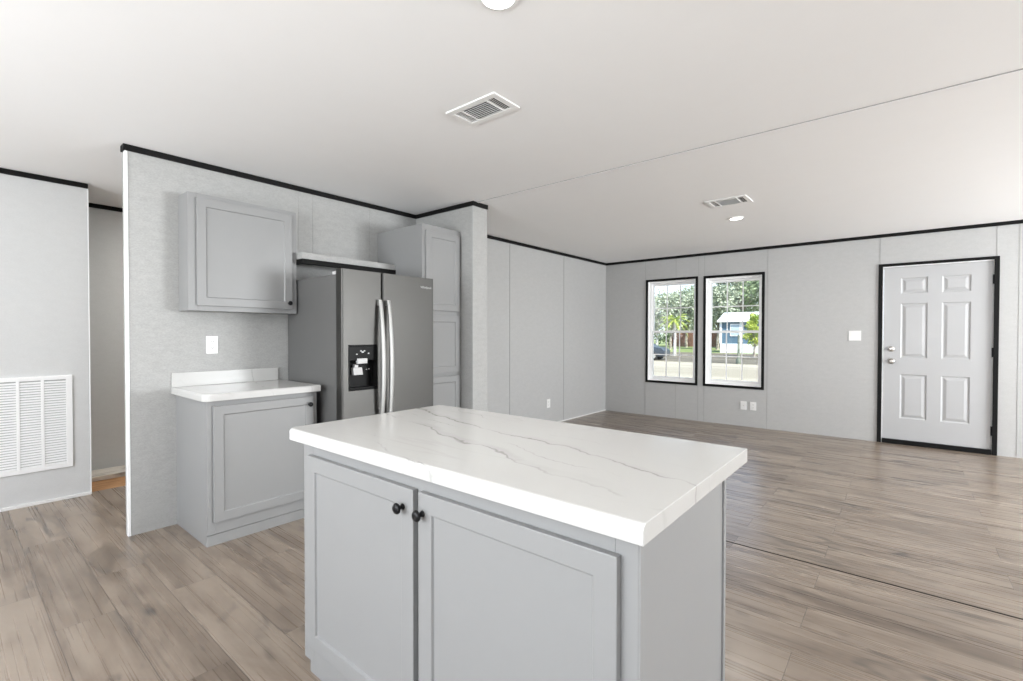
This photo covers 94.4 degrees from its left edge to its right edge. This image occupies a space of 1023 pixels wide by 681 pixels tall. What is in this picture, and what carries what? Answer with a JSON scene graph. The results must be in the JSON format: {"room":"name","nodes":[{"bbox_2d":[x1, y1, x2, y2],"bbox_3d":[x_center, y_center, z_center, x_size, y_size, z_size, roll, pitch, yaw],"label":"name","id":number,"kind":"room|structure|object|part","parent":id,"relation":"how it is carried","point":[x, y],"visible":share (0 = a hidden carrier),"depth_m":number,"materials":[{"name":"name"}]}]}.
{"room":"kitchen","nodes":[
{"label":"kitchen","id":0,"kind":"room"},
{"bbox_2d":[0,173,90,508],"bbox_3d":[-4.434,0.010,2.469,0.110,2.440,3.357,1,1,40],"label":"wall","id":1,"kind":"structure","parent":0,"point":[44,294],"depth_m":3.54,"materials":[{"name":"paint"}]},
{"bbox_2d":[0,375,72,476],"bbox_3d":[-3.610,0.620,3.376,0.016,0.702,0.712,1,1,40],"label":"air vent","id":2,"kind":"object","parent":1,"relation":"in","point":[36,413],"visible":1,"depth_m":3.49,"materials":[{"name":"white plastic"}]},
{"bbox_2d":[0,168,87,188],"bbox_3d":[-4.385,-1.190,2.413,0.013,0.038,3.357,1,1,40],"label":"trim","id":3,"kind":"structure","parent":1,"relation":"attached to","point":[2,170],"depth_m":3.51,"materials":[{"name":"black wood"}]},
{"bbox_2d":[0,491,91,511],"bbox_3d":[-4.388,1.220,2.447,0.012,0.022,3.357,1,1,40],"label":"trim","id":4,"kind":"structure","parent":1,"relation":"attached to","point":[90,492],"depth_m":3.54,"materials":[{"name":"white wood"}]},
{"bbox_2d":[87,189,91,491],"bbox_3d":[-3.328,0.013,3.733,0.024,2.402,0.006,1,1,40],"label":"trim","id":5,"kind":"structure","parent":1,"relation":"attached to","point":[87,189],"depth_m":3.72,"materials":[{"name":"white plastic"}]},
{"bbox_2d":[89,207,124,469],"bbox_3d":[-3.397,-0.021,4.818,0.100,2.440,3.500,1,1,40],"label":"wall","id":6,"kind":"structure","parent":0,"point":[106,285],"depth_m":4.35,"materials":[{"name":"paint"}]},
{"bbox_2d":[89,203,122,211],"bbox_3d":[-3.384,-1.221,4.726,0.013,0.038,3.400,1,1,40],"label":"trim","id":7,"kind":"structure","parent":6,"relation":"attached to","point":[99,206],"depth_m":4.33,"materials":[{"name":"black wood"}]},
{"bbox_2d":[127,151,415,535],"bbox_3d":[-1.690,-0.006,3.837,0.060,2.440,2.269,1,1,40],"label":"wall","id":8,"kind":"structure","parent":0,"point":[164,340],"depth_m":3.13,"materials":[{"name":"grey paint"}]},
{"bbox_2d":[120,143,125,151],"bbox_3d":[-2.410,-1.195,2.937,0.073,0.038,0.013,1,1,40],"label":"trim","id":9,"kind":"structure","parent":8,"relation":"attached to","point":[123,146],"depth_m":2.92,"materials":[{"name":"black wood"}]},
{"bbox_2d":[123,150,128,536],"bbox_3d":[-2.401,0.025,2.951,0.034,2.402,0.006,1,1,40],"label":"trim","id":10,"kind":"structure","parent":8,"relation":"attached to","point":[124,151],"depth_m":2.94,"materials":[{"name":"white plastic"}]},
{"bbox_2d":[126,150,130,535],"bbox_3d":[-2.384,0.025,2.947,0.004,2.402,0.009,1,1,40],"label":"trim","id":11,"kind":"structure","parent":8,"relation":"attached to","point":[126,150],"depth_m":2.95,"materials":[{"name":"white plastic"}]},
{"bbox_2d":[206,336,217,353],"bbox_3d":[-2.088,0.030,3.302,0.009,0.122,0.074,1,1,40],"label":"wall outlet","id":12,"kind":"object","parent":8,"relation":"attached to","point":[211,341],"visible":1,"depth_m":3.30,"materials":[{"name":"plastic"}]},
{"bbox_2d":[171,367,277,387],"bbox_3d":[-2.019,0.259,3.382,0.018,0.095,0.688,1,1,40],"label":"backsplash","id":13,"kind":"structure","parent":8,"relation":"attached to","point":[184,379],"depth_m":3.34,"materials":[{"name":"stone"}]},
{"bbox_2d":[178,191,296,313],"bbox_3d":[-1.900,-0.579,3.346,0.232,0.762,0.705,1,1,40],"label":"upper cabinet","id":14,"kind":"object","parent":8,"relation":"attached to","point":[235,256],"visible":1,"depth_m":3.23,"materials":[{"name":"grey wood"}]},
{"bbox_2d":[126,144,415,218],"bbox_3d":[-1.665,-1.206,3.793,0.013,0.038,2.256,1,1,40],"label":"trim","id":15,"kind":"structure","parent":8,"relation":"attached to","point":[131,148],"depth_m":3.50,"materials":[{"name":"black wood"}]},
{"bbox_2d":[298,191,299,252],"bbox_3d":[-1.693,-0.936,3.771,0.002,0.502,0.008,1,1,40],"label":"trim","id":16,"kind":"structure","parent":8,"relation":"attached to","point":[298,191],"depth_m":3.77,"materials":[{"name":"grey wood"}]},
{"bbox_2d":[312,195,313,253],"bbox_3d":[-1.619,-0.937,3.861,0.002,0.502,0.008,1,1,40],"label":"trim","id":17,"kind":"structure","parent":8,"relation":"attached to","point":[312,195],"depth_m":3.86,"materials":[{"name":"grey wood"}]},
{"bbox_2d":[296,252,395,273],"bbox_3d":[-1.391,-0.621,3.930,0.271,0.084,0.842,1,1,40],"label":"wall shelf","id":18,"kind":"object","parent":8,"relation":"attached to","point":[302,257],"visible":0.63,"depth_m":3.78,"materials":[{"name":"white wood"}]},
{"bbox_2d":[416,206,486,410],"bbox_3d":[-0.623,-0.015,4.547,0.882,2.440,0.184,1,1,40],"label":"wall","id":19,"kind":"structure","parent":0,"point":[460,220],"depth_m":4.26,"materials":[{"name":"grey paint"}]},
{"bbox_2d":[416,201,472,218],"bbox_3d":[-0.645,-1.214,4.422,0.782,0.038,0.013,1,1,40],"label":"trim","id":20,"kind":"structure","parent":19,"relation":"attached to","point":[466,204],"depth_m":4.39,"materials":[{"name":"black wood"}]},
{"bbox_2d":[472,206,472,408],"bbox_3d":[-0.346,0.010,4.197,0.014,2.402,0.003,1,1,40],"label":"trim","id":21,"kind":"structure","parent":19,"relation":"attached to","point":[472,206],"depth_m":4.19,"materials":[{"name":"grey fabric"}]},
{"bbox_2d":[472,201,487,209],"bbox_3d":[-0.280,-1.211,4.240,0.013,0.038,0.197,1,1,40],"label":"trim","id":22,"kind":"structure","parent":19,"relation":"attached to","point":[474,203],"depth_m":4.23,"materials":[{"name":"black wood"}]},
{"bbox_2d":[0,0,1022,262],"bbox_3d":[1.182,-1.256,1.906,10.870,0.120,9.909,1,1,40],"label":"ceiling","id":23,"kind":"structure","parent":0,"point":[351,99],"depth_m":2.42,"materials":[{"name":"white paint"}]},
{"bbox_2d":[446,92,519,126],"bbox_3d":[-0.152,-1.201,2.473,0.342,0.008,0.202,1,1,40],"label":"ceiling vent","id":24,"kind":"object","parent":23,"relation":"in","point":[490,106],"visible":1,"depth_m":2.46,"materials":[{"name":"white metal"}]},
{"bbox_2d":[478,0,517,10],"bbox_3d":[-0.046,-1.189,1.638,0.148,0.009,0.148,1,1,40],"label":"recessed light","id":25,"kind":"object","parent":23,"relation":"in","point":[494,5],"visible":1,"depth_m":1.67,"materials":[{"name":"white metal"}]},
{"bbox_2d":[704,195,752,207],"bbox_3d":[1.914,-1.223,4.176,0.340,0.008,0.260,1,1,40],"label":"ceiling vent","id":26,"kind":"object","parent":23,"relation":"in","point":[741,199],"visible":1,"depth_m":4.16,"materials":[{"name":"white metal"}]},
{"bbox_2d":[728,216,743,219],"bbox_3d":[2.263,-1.230,4.772,0.142,0.009,0.142,1,1,40],"label":"recessed light","id":27,"kind":"object","parent":23,"relation":"in","point":[735,217],"visible":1,"depth_m":4.76,"materials":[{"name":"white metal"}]},
{"bbox_2d":[477,70,1022,202],"bbox_3d":[2.750,-1.189,1.688,7.935,0.005,0.018,1,1,40],"label":"trim","id":28,"kind":"structure","parent":23,"relation":"attached to","point":[1019,70],"depth_m":2.64,"materials":[{"name":"white paint"}]},
{"bbox_2d":[0,410,1022,680],"bbox_3d":[1.179,1.294,1.941,10.870,0.100,9.909,1,1,40],"label":"floor","id":29,"kind":"structure","parent":0,"point":[82,599],"depth_m":2.45,"materials":[{"name":"plastic"}]},
{"bbox_2d":[92,465,124,481],"bbox_3d":[-3.242,1.186,4.706,0.280,0.040,2.100,1,1,40],"label":"board","id":30,"kind":"object","parent":29,"relation":"on","point":[118,471],"visible":0.02,"depth_m":4.21,"materials":[{"name":"beige wood"}]},
{"bbox_2d":[176,392,316,546],"bbox_3d":[-1.778,0.787,3.220,0.605,0.871,0.681,1,1,40],"label":"base cabinet","id":31,"kind":"object","parent":29,"relation":"on","point":[240,473],"visible":0.73,"depth_m":2.98,"materials":[{"name":"grey wood"}]},
{"bbox_2d":[171,367,320,401],"bbox_3d":[-1.785,0.283,3.206,0.603,0.138,0.714,1,1,40],"label":"countertop","id":32,"kind":"structure","parent":31,"relation":"on","point":[203,386],"depth_m":3.19,"materials":[{"name":"stone"}]},
{"bbox_3d":[-1.575,0.736,3.053,0.019,0.695,0.616,1,1,40],"label":"door","id":33,"kind":"part","parent":31,"relation":"part of","materials":[{"name":"grey wood"}]},
{"bbox_2d":[288,268,432,422],"bbox_3d":[-1.163,0.362,3.725,0.868,1.708,0.806,1,1,40],"label":"refrigerator","id":34,"kind":"object","parent":29,"relation":"on","point":[364,337],"visible":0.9,"depth_m":3.40,"materials":[{"name":"grey metal"}]},
{"bbox_3d":[-1.064,0.320,3.326,0.072,1.613,0.317,1,1,40],"label":"freezer door","id":35,"kind":"part","parent":34,"relation":"part of","materials":[{"name":"grey metal"}]},
{"bbox_3d":[-0.928,0.185,3.380,0.070,0.952,0.036,1,1,40],"label":"handle","id":36,"kind":"part","parent":34,"relation":"part of","materials":[{"name":"silver metal"}]},
{"bbox_3d":[-0.883,0.185,3.434,0.070,0.952,0.036,1,1,40],"label":"handle","id":37,"kind":"part","parent":34,"relation":"part of","materials":[{"name":"silver metal"}]},
{"bbox_3d":[-0.804,0.316,3.641,0.072,1.613,0.479,1,1,40],"label":"fridge door","id":38,"kind":"part","parent":34,"relation":"part of","materials":[{"name":"grey metal"}]},
{"bbox_2d":[378,223,459,407],"bbox_3d":[-0.838,0.113,4.317,0.645,2.190,0.444,1,1,40],"label":"pantry cabinet","id":39,"kind":"object","parent":29,"relation":"on","point":[422,250],"visible":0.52,"depth_m":4.12,"materials":[{"name":"grey wood"}]},
{"bbox_3d":[-0.612,0.086,4.129,0.019,2.130,0.444,1,1,40],"label":"frame","id":40,"kind":"part","parent":39,"relation":"part of","materials":[{"name":"grey wood"}]},
{"bbox_3d":[-0.594,-0.594,4.110,0.019,0.674,0.388,1,1,40],"label":"door","id":41,"kind":"part","parent":39,"relation":"part of","materials":[{"name":"grey wood"}]},
{"bbox_3d":[-0.594,0.033,4.119,0.019,0.500,0.388,1,1,40],"label":"door","id":42,"kind":"part","parent":39,"relation":"part of","materials":[{"name":"grey wood"}]},
{"bbox_3d":[-0.595,0.705,4.128,0.019,0.783,0.388,1,1,40],"label":"door","id":43,"kind":"part","parent":39,"relation":"part of","materials":[{"name":"grey wood"}]},
{"bbox_2d":[304,444,725,680],"bbox_3d":[-0.098,0.812,1.546,1.339,0.871,0.609,1,1,40],"label":"base cabinet","id":44,"kind":"object","parent":29,"relation":"on","point":[408,578],"visible":0.84,"depth_m":1.22,"materials":[{"name":"grey wood"}]},
{"bbox_3d":[-0.505,0.768,1.539,0.605,0.699,0.019,1,1,40],"label":"door","id":45,"kind":"part","parent":44,"relation":"part of","materials":[{"name":"grey wood"}]},
{"bbox_3d":[-0.322,0.478,1.352,0.032,0.032,0.030,1,1,40],"label":"knob","id":46,"kind":"part","parent":44,"relation":"part of","materials":[{"name":"black metal"}]},
{"bbox_3d":[-0.255,0.479,1.297,0.032,0.032,0.030,1,1,40],"label":"knob","id":47,"kind":"part","parent":44,"relation":"part of","materials":[{"name":"black metal"}]},
{"bbox_2d":[289,405,746,546],"bbox_3d":[-0.060,0.355,1.636,1.430,0.042,0.767,1,1,40],"label":"countertop","id":48,"kind":"structure","parent":44,"relation":"on","point":[626,486],"depth_m":1.34,"materials":[{"name":"stone"}]},
{"bbox_3d":[-0.021,0.774,1.138,0.607,0.699,0.019,1,1,40],"label":"door","id":49,"kind":"part","parent":44,"relation":"part of","materials":[{"name":"grey wood"}]},
{"bbox_3d":[0.422,0.819,1.137,0.004,0.871,0.541,1,1,40],"label":"panel","id":50,"kind":"part","parent":44,"relation":"part of","materials":[{"name":"grey wood"}]},
{"bbox_3d":[0.599,0.816,1.354,0.020,0.871,0.018,1,1,40],"label":"corner moulding","id":51,"kind":"part","parent":44,"relation":"part of","materials":[{"name":"grey wood"}]},
{"bbox_2d":[727,541,1022,619],"bbox_3d":[2.747,1.248,1.722,7.935,0.002,0.008,1,1,40],"label":"trim","id":52,"kind":"structure","parent":29,"relation":"on","point":[727,541],"depth_m":2.41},
{"bbox_2d":[487,238,605,420],"bbox_3d":[0.289,-0.040,6.416,0.120,2.440,3.859,1,1,40],"label":"wall","id":53,"kind":"structure","parent":0,"point":[556,300],"depth_m":6.51,"materials":[{"name":"grey paint"}]},
{"bbox_2d":[509,294,509,414],"bbox_3d":[-0.020,-0.014,5.944,0.004,2.402,0.014,1,1,40],"label":"trim","id":54,"kind":"structure","parent":53,"relation":"attached to","point":[509,294],"depth_m":5.94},
{"bbox_2d":[487,235,605,265],"bbox_3d":[0.337,-1.240,6.351,0.013,0.038,3.846,1,1,40],"label":"trim","id":55,"kind":"structure","parent":53,"relation":"attached to","point":[488,236],"depth_m":6.43,"materials":[{"name":"black wood"}]},
{"bbox_2d":[563,344,563,419],"bbox_3d":[0.762,-0.027,6.891,0.004,2.402,0.014,1,1,40],"label":"trim","id":56,"kind":"structure","parent":53,"relation":"attached to","point":[563,344],"depth_m":6.89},
{"bbox_2d":[557,409,605,421],"bbox_3d":[0.338,1.173,6.391,0.010,0.016,3.859,1,1,40],"label":"trim","id":57,"kind":"structure","parent":53,"relation":"attached to","point":[605,409],"depth_m":7.24,"materials":[{"name":"white wood"}]},
{"bbox_2d":[605,223,1022,457],"bbox_3d":[4.987,-0.016,5.120,9.074,2.440,0.130,1,1,40],"label":"wall","id":58,"kind":"structure","parent":0,"point":[818,381],"depth_m":6.00,"materials":[{"name":"grey paint"}]},
{"bbox_2d":[645,262,645,337],"bbox_3d":[2.097,-0.033,7.423,0.008,2.402,0.002,1,1,40],"label":"trim","id":59,"kind":"structure","parent":58,"relation":"attached to","point":[645,262],"depth_m":7.41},
{"bbox_2d":[645,276,697,384],"bbox_3d":[2.450,-0.144,7.207,0.795,1.593,0.144,1,1,40],"label":"window","id":60,"kind":"structure","parent":58,"relation":"in","point":[650,284],"depth_m":7.28,"materials":[{"name":"white plastic"}]},
{"bbox_3d":[2.462,0.218,7.228,0.667,0.740,0.026,1,1,40],"label":"sash","id":61,"kind":"part","parent":60,"relation":"part of","materials":[{"name":"white plastic"}]},
{"bbox_3d":[2.483,-0.496,7.242,0.667,0.760,0.026,1,1,40],"label":"sash","id":62,"kind":"part","parent":60,"relation":"part of","materials":[{"name":"white plastic"}]},
{"bbox_2d":[675,384,675,417],"bbox_3d":[2.468,0.913,7.129,0.008,0.519,0.002,1,1,40],"label":"trim","id":63,"kind":"structure","parent":58,"relation":"attached to","point":[675,384],"depth_m":7.13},
{"bbox_2d":[697,256,698,420],"bbox_3d":[2.723,-0.025,6.906,0.008,2.402,0.002,1,1,40],"label":"trim","id":64,"kind":"structure","parent":58,"relation":"attached to","point":[698,256],"depth_m":6.90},
{"bbox_2d":[703,272,764,389],"bbox_3d":[3.123,-0.133,6.650,0.797,1.586,0.144,1,1,40],"label":"window","id":65,"kind":"structure","parent":58,"relation":"in","point":[708,281],"depth_m":6.67,"materials":[{"name":"white plastic"}]},
{"bbox_3d":[3.136,0.228,6.671,0.669,0.737,0.026,1,1,40],"label":"sash","id":66,"kind":"part","parent":65,"relation":"part of","materials":[{"name":"white plastic"}]},
{"bbox_3d":[3.157,-0.484,6.686,0.669,0.757,0.026,1,1,40],"label":"sash","id":67,"kind":"part","parent":65,"relation":"part of","materials":[{"name":"white plastic"}]},
{"bbox_2d":[741,401,746,409],"bbox_3d":[3.194,0.894,6.519,0.076,0.116,0.017,1,1,40],"label":"wall outlet","id":68,"kind":"object","parent":58,"relation":"attached to","point":[743,403],"visible":1,"depth_m":6.51,"materials":[{"name":"plastic"}]},
{"bbox_2d":[750,402,755,410],"bbox_3d":[3.289,0.895,6.446,0.076,0.116,0.009,1,1,40],"label":"wall outlet","id":69,"kind":"object","parent":58,"relation":"attached to","point":[752,404],"visible":1,"depth_m":6.44,"materials":[{"name":"plastic"}]},
{"bbox_2d":[766,285,767,428],"bbox_3d":[3.421,-0.016,6.330,0.008,2.402,0.002,1,1,40],"label":"trim","id":70,"kind":"structure","parent":58,"relation":"attached to","point":[767,285],"depth_m":6.33,"materials":[{"name":"grey wood"}]},
{"bbox_2d":[606,220,1022,265],"bbox_3d":[4.955,-1.216,5.039,8.804,0.038,0.013,1,1,40],"label":"trim","id":71,"kind":"structure","parent":58,"relation":"attached to","point":[1014,221],"depth_m":5.81,"materials":[{"name":"black wood"}]},
{"bbox_2d":[849,331,860,340],"bbox_3d":[4.146,-0.058,5.719,0.122,0.120,0.019,1,1,40],"label":"light switch","id":72,"kind":"object","parent":58,"relation":"attached to","point":[853,335],"visible":1,"depth_m":5.72,"materials":[{"name":"plastic"}]},
{"bbox_2d":[877,256,999,455],"bbox_3d":[4.731,0.156,5.299,0.999,2.089,0.185,1,1,40],"label":"door","id":73,"kind":"structure","parent":58,"relation":"in","point":[938,336],"depth_m":5.25,"materials":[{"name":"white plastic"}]},
{"bbox_3d":[4.404,0.240,5.494,0.066,0.066,0.067,1,1,40],"label":"handle","id":74,"kind":"part","parent":73,"relation":"part of","materials":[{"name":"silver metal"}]},
{"bbox_2d":[997,226,997,255],"bbox_3d":[5.077,-1.040,4.947,0.008,0.313,0.002,1,1,40],"label":"trim","id":75,"kind":"structure","parent":58,"relation":"attached to","point":[997,226],"depth_m":4.95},
{"bbox_2d":[1016,224,1020,457],"bbox_3d":[5.201,0.006,4.858,0.008,2.402,0.002,1,1,40],"label":"trim","id":76,"kind":"structure","parent":58,"relation":"attached to","point":[1020,224],"depth_m":4.86,"materials":[{"name":"grey wood"}]},
{"label":"outside","id":77,"kind":"structure","parent":0,"visible":0},
{"bbox_2d":[654,361,882,405],"bbox_3d":[9.677,1.907,19.590,130.000,0.200,28.111,1,1,40],"label":"ground","id":78,"kind":"structure","parent":77,"point":[718,370],"depth_m":26.90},
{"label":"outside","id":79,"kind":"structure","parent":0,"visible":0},
{"bbox_2d":[654,339,757,353],"bbox_3d":[62.297,0.745,106.805,280.000,0.212,136.000,1,1,40],"label":"lawn","id":80,"kind":"structure","parent":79,"point":[662,344],"depth_m":67.56,"materials":[{"name":"green plant"}]},
{"bbox_2d":[654,297,664,343],"bbox_3d":[23.393,-3.305,79.834,7.680,8.589,7.052,0,1,0],"label":"tree","id":81,"kind":"object","parent":80,"relation":"on","point":[659,339],"visible":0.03,"depth_m":79.50,"materials":[{"name":"green plant"}]},
{"bbox_2d":[654,289,679,344],"bbox_3d":[17.755,-2.580,57.658,5.235,7.744,5.973,1,1,40],"label":"tree","id":82,"kind":"object","parent":80,"relation":"on","point":[658,320],"visible":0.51,"depth_m":57.36,"materials":[{"name":"green plant"}]},
{"bbox_2d":[658,325,679,344],"bbox_3d":[28.420,-1.219,85.559,4.114,4.274,2.920,1,1,40],"label":"bush","id":83,"kind":"object","parent":80,"relation":"on","point":[668,334],"visible":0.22,"depth_m":85.17,"materials":[{"name":"green plant"}]},
{"bbox_2d":[655,292,691,348],"bbox_3d":[21.737,-2.681,65.063,5.745,7.750,5.878,1,1,40],"label":"tree","id":84,"kind":"object","parent":80,"relation":"on","point":[676,312],"visible":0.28,"depth_m":63.94,"materials":[{"name":"green plant"}]},
{"bbox_2d":[671,287,693,347],"bbox_3d":[27.169,-3.542,72.473,7.008,9.276,7.354,0,1,-33],"label":"tree","id":85,"kind":"object","parent":80,"relation":"on","point":[689,296],"visible":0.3,"depth_m":71.73,"materials":[{"name":"green plant"}]},
{"bbox_2d":[677,285,693,329],"bbox_3d":[37.435,-5.300,94.515,9.940,12.200,9.127,1,1,40],"label":"tree","id":86,"kind":"object","parent":80,"relation":"on","point":[691,286],"visible":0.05,"depth_m":94.29,"materials":[{"name":"green plant"}]},
{"bbox_2d":[672,333,719,346],"bbox_3d":[29.994,-0.263,76.488,8.400,2.600,0.130,1,1,40],"label":"fence","id":87,"kind":"object","parent":80,"relation":"on","point":[690,335],"visible":0.23,"depth_m":77.31,"materials":[{"name":"brown wood"}]},
{"bbox_2d":[691,284,741,349],"bbox_3d":[27.065,-3.105,61.840,5.763,8.698,6.101,0,1,-26],"label":"tree","id":88,"kind":"object","parent":80,"relation":"on","point":[719,294],"visible":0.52,"depth_m":60.70,"materials":[{"name":"green plant"}]},
{"bbox_2d":[713,281,758,323],"bbox_3d":[38.860,-6.846,79.787,11.679,15.705,11.345,1,1,40],"label":"tree","id":89,"kind":"object","parent":80,"relation":"on","point":[737,285],"visible":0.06,"depth_m":78.82,"materials":[{"name":"green plant"}]},
{"bbox_2d":[717,312,758,352],"bbox_3d":[29.996,-0.877,50.576,13.800,4.550,5.500,1,1,40],"label":"house","id":90,"kind":"structure","parent":80,"relation":"on","point":[734,319],"depth_m":52.21,"materials":[{"name":"white wood"}]},
{"bbox_3d":[24.513,-1.152,51.903,0.850,1.150,0.035,1,1,40],"label":"pane","id":91,"kind":"part","parent":90,"relation":"part of","materials":[{"name":"white glass"}]},
{"bbox_3d":[29.991,0.888,50.597,13.280,1.020,4.890,1,1,40],"label":"skirting","id":92,"kind":"part","parent":90,"relation":"part of","materials":[{"name":"white metal"}]},
{"bbox_2d":[739,280,758,311],"bbox_3d":[36.659,-6.210,63.841,10.688,14.872,11.282,1,1,40],"label":"tree","id":93,"kind":"object","parent":80,"relation":"on","point":[752,286],"visible":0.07,"depth_m":64.68,"materials":[{"name":"green plant"}]},
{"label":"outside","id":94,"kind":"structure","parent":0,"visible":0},
{"bbox_2d":[654,352,757,364],"bbox_3d":[20.732,1.619,40.815,160.000,0.210,18.700,1,1,40],"label":"verge","id":95,"kind":"structure","parent":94,"point":[730,360],"depth_m":39.95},
{"bbox_2d":[654,344,669,359],"bbox_3d":[10.631,0.807,39.097,4.400,1.460,1.810,1,1,34],"label":"parked car","id":96,"kind":"object","parent":95,"relation":"on","point":[657,349],"visible":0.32,"depth_m":37.51,"materials":[{"name":"blue metal"}]},
{"bbox_2d":[659,314,687,355],"bbox_3d":[15.478,-0.522,44.922,2.914,3.976,2.917,1,1,40],"label":"palm tree","id":97,"kind":"object","parent":95,"relation":"on","point":[674,321],"visible":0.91,"depth_m":44.82,"materials":[{"name":"green plant"}]},
{"bbox_2d":[736,334,740,363],"bbox_3d":[15.870,0.601,33.079,0.340,2.050,0.340,1,1,40],"label":"wooden post","id":98,"kind":"object","parent":95,"relation":"on","point":[738,360],"visible":0.96,"depth_m":33.01,"materials":[{"name":"grey wood"}]},
{"bbox_2d":[743,312,758,356],"bbox_3d":[22.173,-0.558,43.306,2.055,4.110,1.726,1,1,40],"label":"tree","id":99,"kind":"object","parent":95,"relation":"on","point":[752,323],"visible":0.78,"depth_m":43.17,"materials":[{"name":"green plant"}]}
]}

